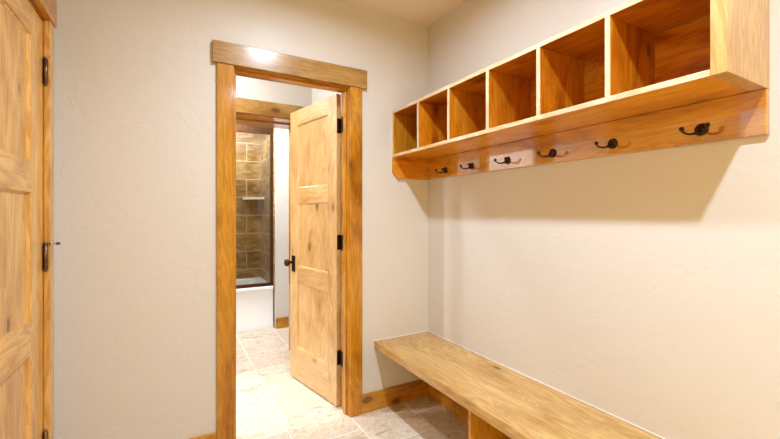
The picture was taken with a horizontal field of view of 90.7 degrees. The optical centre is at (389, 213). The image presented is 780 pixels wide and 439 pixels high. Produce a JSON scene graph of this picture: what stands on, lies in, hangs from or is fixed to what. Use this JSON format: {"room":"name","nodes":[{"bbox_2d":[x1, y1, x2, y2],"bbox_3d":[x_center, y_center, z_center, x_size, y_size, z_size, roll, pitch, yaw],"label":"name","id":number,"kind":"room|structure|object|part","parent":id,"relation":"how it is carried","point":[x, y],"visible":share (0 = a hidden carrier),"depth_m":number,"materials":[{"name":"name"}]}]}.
{"room":"mudroom","nodes":[
{"label":"mudroom","id":0,"kind":"room"},
{"bbox_2d":[54,0,427,438],"bbox_3d":[-0.639,-0.024,2.253,2.258,2.577,0.115,0,0,-30],"label":"wall","id":1,"kind":"structure","parent":0,"point":[135,81],"depth_m":1.91,"materials":[{"name":"grey paint"}]},
{"bbox_2d":[190,432,216,438],"bbox_3d":[-1.198,1.206,1.861,0.660,0.118,0.015,0,0,-30],"label":"baseboard","id":2,"kind":"structure","parent":1,"relation":"attached to","point":[213,435],"depth_m":2.00,"materials":[{"name":"brown wood"}]},
{"bbox_2d":[212,39,366,438],"bbox_3d":[-0.572,0.178,2.290,0.894,2.173,0.165,0,0,-30],"label":"door frame","id":3,"kind":"structure","parent":1,"relation":"attached to","point":[232,60],"depth_m":2.21,"materials":[{"name":"brown wood"}]},
{"bbox_3d":[-0.873,0.235,2.043,0.083,2.059,0.018,0,0,-30],"label":"casing","id":4,"kind":"part","parent":3,"relation":"part of","materials":[{"name":"brown wood"}]},
{"bbox_3d":[-0.629,-0.851,2.338,0.844,0.114,0.024,0,0,-30],"label":"hall head casing","id":5,"kind":"part","parent":3,"relation":"part of","materials":[{"name":"brown wood"}]},
{"bbox_3d":[-0.538,-0.851,2.229,0.894,0.114,0.026,0,0,-30],"label":"head casing","id":6,"kind":"part","parent":3,"relation":"part of","materials":[{"name":"brown wood"}]},
{"bbox_2d":[284,94,342,405],"bbox_3d":[-0.531,0.235,2.748,0.183,2.040,0.715,0,0,-41],"label":"door","id":7,"kind":"structure","parent":3,"relation":"attached to","point":[316,239],"depth_m":2.73,"materials":[{"name":"brown wood"}]},
{"bbox_3d":[-0.768,0.370,2.939,0.074,0.058,0.058,0,0,-41],"label":"knob","id":8,"kind":"part","parent":7,"relation":"part of","materials":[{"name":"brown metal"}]},
{"bbox_3d":[-0.743,0.380,2.961,0.007,0.124,0.048,0,0,-41],"label":"knob plate","id":9,"kind":"part","parent":7,"relation":"part of","materials":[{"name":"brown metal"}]},
{"bbox_3d":[-0.550,-0.728,2.770,0.035,0.115,0.433,0,0,-41],"label":"rail","id":10,"kind":"part","parent":7,"relation":"part of","materials":[{"name":"brown wood"}]},
{"bbox_3d":[-0.550,-0.138,2.770,0.035,0.115,0.433,0,0,-41],"label":"rail","id":11,"kind":"part","parent":7,"relation":"part of","materials":[{"name":"brown wood"}]},
{"bbox_3d":[-0.550,0.460,2.770,0.035,0.126,0.433,0,0,-41],"label":"rail","id":12,"kind":"part","parent":7,"relation":"part of","materials":[{"name":"brown wood"}]},
{"bbox_3d":[-0.550,1.133,2.770,0.035,0.245,0.433,0,0,-41],"label":"rail","id":13,"kind":"part","parent":7,"relation":"part of","materials":[{"name":"brown wood"}]},
{"bbox_3d":[-0.550,-0.432,2.770,0.029,0.483,0.441,0,0,-41],"label":"panel","id":14,"kind":"part","parent":7,"relation":"part of","materials":[{"name":"brown wood"}]},
{"bbox_3d":[-0.550,0.159,2.770,0.029,0.485,0.441,0,0,-41],"label":"panel","id":15,"kind":"part","parent":7,"relation":"part of","materials":[{"name":"brown wood"}]},
{"bbox_3d":[-0.550,0.766,2.770,0.029,0.495,0.441,0,0,-41],"label":"panel","id":16,"kind":"part","parent":7,"relation":"part of","materials":[{"name":"brown wood"}]},
{"bbox_3d":[-0.215,0.235,2.417,0.083,2.059,0.018,0,0,-30],"label":"casing","id":17,"kind":"part","parent":3,"relation":"part of","materials":[{"name":"brown wood"}]},
{"bbox_2d":[362,379,426,413],"bbox_3d":[0.039,1.206,2.563,0.500,0.118,0.015,0,0,-30],"label":"baseboard","id":18,"kind":"structure","parent":1,"relation":"attached to","point":[372,401],"depth_m":2.54,"materials":[{"name":"brown wood"}]},
{"bbox_2d":[236,132,260,278],"bbox_3d":[-2.426,-0.224,4.527,1.753,2.177,0.130,0,0,-30],"label":"wall","id":19,"kind":"structure","parent":0,"point":[248,145],"depth_m":4.82,"materials":[{"name":"tile"}]},
{"bbox_2d":[243,197,263,199],"bbox_3d":[-1.687,-0.190,4.751,0.217,0.024,0.207,0,0,-30],"label":"corner shelf","id":20,"kind":"object","parent":19,"relation":"attached to","point":[253,198],"visible":1,"depth_m":4.73,"materials":[{"name":"beige stone"}]},
{"bbox_2d":[236,76,311,106],"bbox_3d":[-1.987,-0.024,2.790,4.500,2.577,0.385,0,0,-30],"label":"wall","id":21,"kind":"structure","parent":0,"point":[248,88],"depth_m":3.15,"materials":[{"name":"white paint"}]},
{"bbox_2d":[236,97,303,349],"bbox_3d":[-1.192,0.178,3.227,1.015,2.173,0.411,0,0,-30],"label":"door frame","id":22,"kind":"structure","parent":21,"relation":"attached to","point":[251,112],"depth_m":3.17,"materials":[{"name":"brown wood"}]},
{"bbox_3d":[-1.097,-0.851,3.059,1.015,0.114,0.026,0,0,-30],"label":"head casing","id":23,"kind":"part","parent":22,"relation":"part of","materials":[{"name":"brown wood"}]},
{"bbox_2d":[261,128,288,327],"bbox_3d":[-1.106,-0.024,4.872,0.911,2.577,0.935,0,0,-30],"label":"wall","id":24,"kind":"structure","parent":0,"point":[281,294],"depth_m":4.29,"materials":[{"name":"white paint"}]},
{"bbox_2d":[276,316,288,328],"bbox_3d":[-0.866,1.206,4.462,0.898,0.118,0.015,0,0,-30],"label":"baseboard","id":25,"kind":"structure","parent":24,"relation":"attached to","point":[282,322],"depth_m":4.27,"materials":[{"name":"brown wood"}]},
{"bbox_2d":[312,88,340,103],"bbox_3d":[-0.413,-0.024,2.955,0.100,2.577,0.883,0,0,-30],"label":"wall","id":26,"kind":"structure","parent":0,"point":[317,94],"depth_m":3.12,"materials":[{"name":"white paint"}]},
{"bbox_2d":[236,326,467,438],"bbox_3d":[-1.138,1.305,1.194,4.800,0.080,7.400,0,0,-30],"label":"floor","id":27,"kind":"structure","parent":0,"point":[271,403],"depth_m":2.45,"materials":[{"name":"tile"}]},
{"bbox_2d":[236,277,272,332],"bbox_3d":[-2.223,1.032,4.159,1.733,0.466,0.708,0,0,-30],"label":"bathtub","id":28,"kind":"object","parent":27,"relation":"on","point":[254,306],"visible":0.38,"depth_m":4.20,"materials":[{"name":"white ceramic"}]},
{"bbox_2d":[236,124,272,288],"bbox_3d":[-2.061,-0.086,3.881,1.721,1.769,0.035,0,0,-30],"label":"screen","id":29,"kind":"object","parent":28,"relation":"on","point":[239,128],"visible":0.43,"depth_m":4.28,"materials":[{"name":"brown metal"}]},
{"bbox_3d":[-2.061,-0.927,3.881,1.721,0.085,0.035,0,0,-30],"label":"header rail","id":30,"kind":"part","parent":29,"relation":"part of","materials":[{"name":"brown metal"}]},
{"bbox_3d":[-1.325,-0.060,4.299,0.028,1.650,0.035,0,0,-30],"label":"post","id":31,"kind":"part","parent":29,"relation":"part of","materials":[{"name":"brown metal"}]},
{"bbox_2d":[337,0,463,26],"bbox_3d":[-1.138,-1.352,1.194,4.800,0.080,7.400,0,0,-30],"label":"ceiling","id":32,"kind":"structure","parent":0,"point":[421,12],"depth_m":2.45,"materials":[{"name":"beige paint"}]},
{"bbox_2d":[428,0,779,438],"bbox_3d":[1.360,-0.024,0.897,0.120,2.577,4.217,0,0,-30],"label":"wall","id":33,"kind":"structure","parent":0,"point":[640,288],"depth_m":1.55,"materials":[{"name":"grey paint"}]},
{"bbox_2d":[427,383,467,423],"bbox_3d":[1.302,1.206,0.864,0.015,0.118,4.217,0,0,-30],"label":"baseboard","id":34,"kind":"structure","parent":33,"relation":"attached to","point":[436,395],"depth_m":2.48,"materials":[{"name":"brown wood"}]},
{"bbox_2d":[374,331,664,438],"bbox_3d":[0.523,1.042,1.820,0.425,0.446,1.786,0,0,-30],"label":"bench","id":35,"kind":"object","parent":33,"relation":"attached to","point":[501,402],"visible":1,"depth_m":1.75,"materials":[{"name":"brown wood"}]},
{"bbox_3d":[0.525,1.067,1.829,0.382,0.397,0.019,0,0,-30],"label":"support panel","id":36,"kind":"part","parent":35,"relation":"part of","materials":[{"name":"brown wood"}]},
{"bbox_2d":[392,89,768,179],"bbox_3d":[0.578,-0.307,1.858,0.291,0.138,1.774,0,0,-30],"label":"hook rail","id":37,"kind":"object","parent":33,"relation":"attached to","point":[745,115],"visible":1,"depth_m":1.52,"materials":[{"name":"brown wood"}]},
{"bbox_2d":[435,167,447,172],"bbox_3d":[0.335,-0.283,2.479,0.061,0.041,0.087,0,0,-30],"label":"coat hook","id":38,"kind":"object","parent":37,"relation":"attached to","point":[444,170],"visible":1,"depth_m":2.48,"materials":[{"name":"black metal"}]},
{"bbox_2d":[460,163,473,169],"bbox_3d":[0.458,-0.283,2.263,0.061,0.041,0.087,0,0,-30],"label":"coat hook","id":39,"kind":"object","parent":37,"relation":"attached to","point":[471,165],"visible":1,"depth_m":2.27,"materials":[{"name":"black metal"}]},
{"bbox_2d":[494,157,510,163],"bbox_3d":[0.596,-0.283,2.020,0.061,0.041,0.087,0,0,-30],"label":"coat hook","id":40,"kind":"object","parent":37,"relation":"attached to","point":[507,160],"visible":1,"depth_m":2.02,"materials":[{"name":"black metal"}]},
{"bbox_2d":[537,149,555,157],"bbox_3d":[0.732,-0.283,1.780,0.061,0.041,0.087,0,0,-30],"label":"coat hook","id":41,"kind":"object","parent":37,"relation":"attached to","point":[552,153],"visible":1,"depth_m":1.79,"materials":[{"name":"black metal"}]},
{"bbox_3d":[0.723,-0.278,1.797,0.072,0.029,0.015,0,0,5],"label":"arm","id":42,"kind":"part","parent":41,"relation":"part of","materials":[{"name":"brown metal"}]},
{"bbox_2d":[594,138,617,148],"bbox_3d":[0.871,-0.283,1.536,0.061,0.041,0.087,0,0,-30],"label":"coat hook","id":43,"kind":"object","parent":37,"relation":"attached to","point":[612,143],"visible":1,"depth_m":1.55,"materials":[{"name":"black metal"}]},
{"bbox_3d":[0.862,-0.278,1.553,0.072,0.029,0.015,0,0,5],"label":"arm","id":44,"kind":"part","parent":43,"relation":"part of","materials":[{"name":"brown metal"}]},
{"bbox_2d":[679,122,709,135],"bbox_3d":[1.019,-0.283,1.276,0.061,0.041,0.087,0,0,-30],"label":"coat hook","id":45,"kind":"object","parent":37,"relation":"attached to","point":[701,129],"visible":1,"depth_m":1.29,"materials":[{"name":"black metal"}]},
{"bbox_3d":[1.009,-0.278,1.293,0.072,0.029,0.015,0,0,5],"label":"arm","id":46,"kind":"part","parent":45,"relation":"part of","materials":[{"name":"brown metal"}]},
{"bbox_3d":[1.029,-0.278,1.259,0.015,0.029,0.072,0,0,25],"label":"arm","id":47,"kind":"part","parent":45,"relation":"part of","materials":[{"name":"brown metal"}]},
{"bbox_2d":[392,0,769,159],"bbox_3d":[0.578,-0.529,1.858,0.292,0.306,1.774,0,0,-30],"label":"cubby shelf","id":48,"kind":"object","parent":33,"relation":"attached to","point":[633,58],"visible":1,"depth_m":1.41,"materials":[{"name":"orange wood"}]},
{"bbox_3d":[0.141,-0.529,2.620,0.282,0.270,0.018,0,0,-30],"label":"panel","id":49,"kind":"part","parent":48,"relation":"part of","materials":[{"name":"brown wood"}]},
{"bbox_3d":[0.569,-0.673,1.875,0.290,0.018,1.736,0,0,-30],"label":"panel","id":50,"kind":"part","parent":48,"relation":"part of","materials":[{"name":"brown wood"}]},
{"bbox_3d":[0.569,-0.385,1.875,0.290,0.018,1.736,0,0,-30],"label":"panel","id":51,"kind":"part","parent":48,"relation":"part of","materials":[{"name":"orange wood"}]},
{"bbox_3d":[0.692,-0.529,1.944,0.008,0.270,1.736,0,0,-30],"label":"panel","id":52,"kind":"part","parent":48,"relation":"part of","materials":[{"name":"brown wood"}]},
{"bbox_3d":[1.007,-0.529,1.103,0.291,0.306,0.038,0,0,-30],"label":"panel","id":53,"kind":"part","parent":48,"relation":"part of","materials":[{"name":"brown wood"}]},
{"bbox_3d":[-0.499,-0.024,-0.159,0.120,2.577,4.217,0,0,-30],"label":"wall","id":54,"kind":"structure","parent":0,"visible":0},
{"bbox_2d":[0,0,60,438],"bbox_3d":[-1.202,0.237,1.228,0.110,2.035,0.841,0,0,-30],"label":"door","id":55,"kind":"structure","parent":54,"relation":"in","point":[23,67],"depth_m":1.37,"materials":[{"name":"brown wood"}]},
{"bbox_3d":[-1.224,-0.432,1.198,0.034,0.483,0.518,0,0,-30],"label":"panel","id":56,"kind":"part","parent":55,"relation":"part of","materials":[{"name":"brown wood"}]},
{"bbox_3d":[-1.224,0.159,1.198,0.034,0.485,0.518,0,0,-30],"label":"panel","id":57,"kind":"part","parent":55,"relation":"part of","materials":[{"name":"brown wood"}]},
{"bbox_3d":[-1.224,0.766,1.198,0.034,0.495,0.518,0,0,-30],"label":"panel","id":58,"kind":"part","parent":55,"relation":"part of","materials":[{"name":"brown wood"}]},
{"bbox_3d":[-1.224,-0.138,1.198,0.040,0.115,0.510,0,0,-30],"label":"rail","id":59,"kind":"part","parent":55,"relation":"part of","materials":[{"name":"brown wood"}]},
{"bbox_3d":[-1.224,0.460,1.198,0.040,0.126,0.510,0,0,-30],"label":"rail","id":60,"kind":"part","parent":55,"relation":"part of","materials":[{"name":"brown wood"}]},
{"bbox_3d":[-1.224,-0.725,1.198,0.040,0.110,0.510,0,0,-30],"label":"rail","id":61,"kind":"part","parent":55,"relation":"part of","materials":[{"name":"brown wood"}]},
{"bbox_2d":[28,0,56,438],"bbox_3d":[-1.241,0.178,1.176,0.147,2.173,0.997,0,0,-30],"label":"door frame","id":62,"kind":"structure","parent":54,"relation":"attached to","point":[46,10],"depth_m":1.58,"materials":[{"name":"brown wood"}]},
{"bbox_3d":[-1.189,-0.851,1.206,0.027,0.114,0.997,0,0,-30],"label":"head casing","id":63,"kind":"part","parent":62,"relation":"part of","materials":[{"name":"brown wood"}]},
{"bbox_3d":[-1.418,0.235,1.601,0.020,2.059,0.062,0,0,-30],"label":"casing","id":64,"kind":"part","parent":62,"relation":"part of","materials":[{"name":"brown wood"}]}
]}

